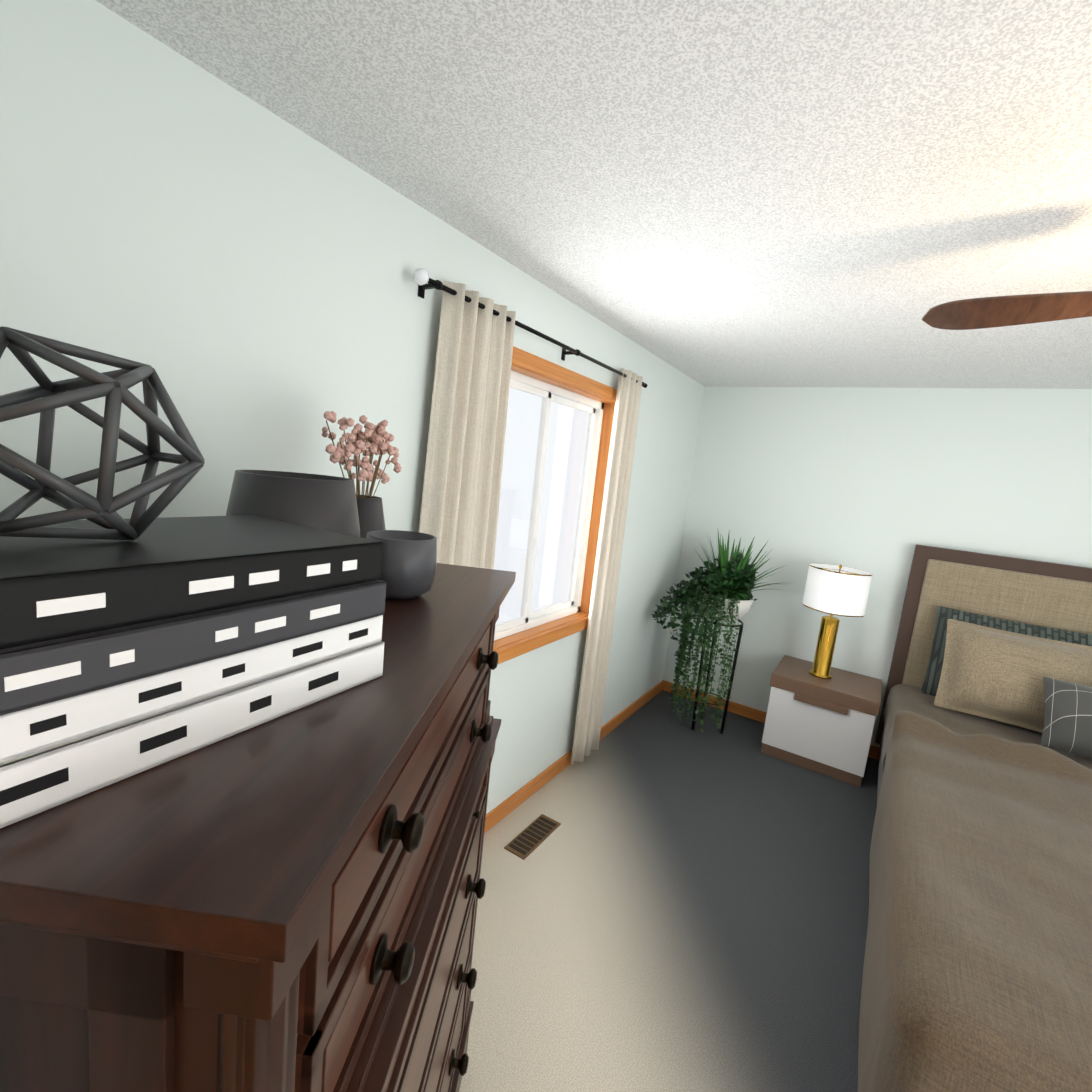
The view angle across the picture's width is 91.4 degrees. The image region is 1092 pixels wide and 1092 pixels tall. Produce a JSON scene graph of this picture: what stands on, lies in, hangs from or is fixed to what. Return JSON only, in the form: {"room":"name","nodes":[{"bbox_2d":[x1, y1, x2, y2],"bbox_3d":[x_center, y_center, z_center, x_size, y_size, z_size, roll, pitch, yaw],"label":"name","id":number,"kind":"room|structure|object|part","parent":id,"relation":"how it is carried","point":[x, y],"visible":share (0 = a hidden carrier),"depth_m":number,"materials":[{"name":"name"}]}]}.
{"room":"bedroom","nodes":[
{"label":"bedroom","id":0,"kind":"room"},
{"bbox_2d":[0,0,703,813],"bbox_3d":[-0.142,0.114,2.457,0.120,2.440,4.560,11,10,32],"label":"wall","id":1,"kind":"structure","parent":0,"point":[232,266],"depth_m":1.25,"materials":[{"name":"white paint"}]},
{"bbox_2d":[413,268,647,764],"bbox_3d":[-0.038,0.197,2.433,0.104,2.185,1.727,11,10,32],"label":"curtains","id":2,"kind":"object","parent":1,"relation":"attached to","point":[459,513],"visible":0.71,"depth_m":1.91,"materials":[{"name":"fabric"}]},
{"bbox_2d":[493,346,616,663],"bbox_3d":[-0.030,-0.162,2.518,0.141,1.314,1.244,11,10,32],"label":"window","id":3,"kind":"structure","parent":1,"relation":"in","point":[548,393],"depth_m":2.67,"materials":[{"name":"white"}]},
{"bbox_3d":[-0.013,-0.159,2.507,0.101,1.314,1.120,11,10,32],"label":"window casing trim","id":4,"kind":"part","parent":3,"relation":"part of","materials":[{"name":"orange wood"}]},
{"bbox_3d":[-0.016,-0.160,2.509,0.095,1.314,1.244,11,10,32],"label":"vertical window casing trim","id":5,"kind":"part","parent":3,"relation":"part of","materials":[{"name":"orange wood"}]},
{"bbox_2d":[484,680,663,833],"bbox_3d":[-0.208,1.284,2.589,0.014,0.085,4.320,11,10,32],"label":"baseboard","id":6,"kind":"structure","parent":1,"relation":"attached to","point":[505,808],"depth_m":2.92,"materials":[{"name":"brown wood"}]},
{"bbox_2d":[96,0,1091,388],"bbox_3d":[1.806,-0.778,1.124,4.480,0.100,4.560,11,10,32],"label":"ceiling","id":7,"kind":"structure","parent":0,"point":[776,192],"depth_m":1.20,"materials":[{"name":"white paint"}]},
{"bbox_2d":[922,291,1091,329],"bbox_3d":[1.544,-0.452,1.139,1.252,0.599,1.254,11,10,32],"label":"ceiling fan","id":8,"kind":"object","parent":7,"relation":"hanging from","point":[986,312],"visible":1,"depth_m":1.38,"materials":[{"name":"brown wood"}]},
{"bbox_2d":[459,690,878,1091],"bbox_3d":[1.542,1.722,1.486,4.480,0.100,4.560,11,10,32],"label":"floor","id":9,"kind":"structure","parent":0,"point":[670,903],"depth_m":2.08,"materials":[{"name":"carpet"}]},
{"bbox_2d":[0,563,515,1091],"bbox_3d":[-0.447,0.814,0.945,0.583,1.430,1.075,6,8,3],"label":"dresser","id":10,"kind":"object","parent":9,"relation":"on","point":[286,903],"visible":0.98,"depth_m":0.40,"materials":[{"name":"brown wood"}]},
{"bbox_2d":[0,515,386,828],"bbox_3d":[-0.387,0.070,0.531,0.261,0.162,0.360,10,9,27],"label":"books","id":11,"kind":"object","parent":10,"relation":"on","point":[158,641],"visible":1,"depth_m":0.43,"materials":[{"name":"black paper"}]},
{"bbox_2d":[0,326,204,539],"bbox_3d":[-0.393,-0.085,0.443,0.165,0.166,0.184,6,8,3],"label":"sculpture","id":12,"kind":"object","parent":11,"relation":"on","point":[103,506],"visible":1,"depth_m":0.44,"materials":[{"name":"grey metal"}]},
{"bbox_2d":[226,470,359,536],"bbox_3d":[-0.410,-0.008,0.870,0.204,0.215,0.204,6,8,3],"label":"vase","id":13,"kind":"object","parent":10,"relation":"on","point":[325,502],"visible":0.29,"depth_m":0.79,"materials":[{"name":"grey ceramic"}]},
{"bbox_2d":[322,411,401,537],"bbox_3d":[-0.418,-0.115,1.161,0.159,0.342,0.286,6,8,3],"label":"vase","id":14,"kind":"object","parent":10,"relation":"on","point":[373,439],"visible":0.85,"depth_m":1.14,"materials":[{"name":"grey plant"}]},
{"bbox_2d":[366,530,436,599],"bbox_3d":[-0.277,0.036,1.014,0.136,0.115,0.136,6,8,3],"label":"vase","id":15,"kind":"object","parent":10,"relation":"on","point":[408,564],"visible":0.92,"depth_m":0.96,"materials":[{"name":"grey ceramic"}]},
{"bbox_2d":[504,814,560,859],"bbox_3d":[-0.058,1.353,2.491,0.110,0.008,0.310,11,10,32],"label":"floor air vent","id":16,"kind":"object","parent":9,"relation":"on","point":[526,842],"visible":1,"depth_m":2.47,"materials":[{"name":"brown metal"}]},
{"bbox_2d":[650,533,782,733],"bbox_3d":[1.166,0.593,3.659,0.850,1.426,0.888,11,10,32],"label":"potted plant","id":17,"kind":"object","parent":9,"relation":"on","point":[724,594],"visible":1,"depth_m":3.55,"materials":[{"name":"green plant"}]},
{"bbox_2d":[761,655,881,786],"bbox_3d":[1.813,1.126,3.521,0.605,0.550,0.520,11,10,32],"label":"nightstand","id":18,"kind":"object","parent":9,"relation":"on","point":[820,725],"visible":0.98,"depth_m":3.33,"materials":[{"name":"white wood"}]},
{"bbox_2d":[802,563,872,678],"bbox_3d":[1.840,0.482,3.444,0.359,0.742,0.359,11,10,32],"label":"lamp","id":19,"kind":"object","parent":18,"relation":"on","point":[837,590],"visible":0.98,"depth_m":3.33,"materials":[{"name":"gold metal"}]},
{"bbox_2d":[858,544,1091,1091],"bbox_3d":[2.293,0.957,1.810,1.887,1.470,2.804,11,10,32],"label":"bed","id":20,"kind":"object","parent":9,"relation":"on","point":[977,972],"visible":1,"depth_m":1.82,"materials":[{"name":"fabric"}]},
{"bbox_3d":[3.034,0.660,2.904,1.720,0.895,0.030,11,10,32],"label":"headboard panel","id":21,"kind":"part","parent":20,"relation":"part of","materials":[{"name":"fabric"}]},
{"bbox_2d":[663,387,1091,747],"bbox_3d":[2.930,0.340,3.132,4.360,2.440,0.120,11,10,32],"label":"wall","id":22,"kind":"structure","parent":0,"point":[879,484],"depth_m":3.54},
{"bbox_2d":[663,680,879,759],"bbox_3d":[2.728,1.494,3.272,4.226,0.085,0.014,11,10,32],"label":"baseboard","id":23,"kind":"structure","parent":22,"relation":"attached to","point":[750,713],"depth_m":4.05,"materials":[{"name":"brown wood"}]}
]}

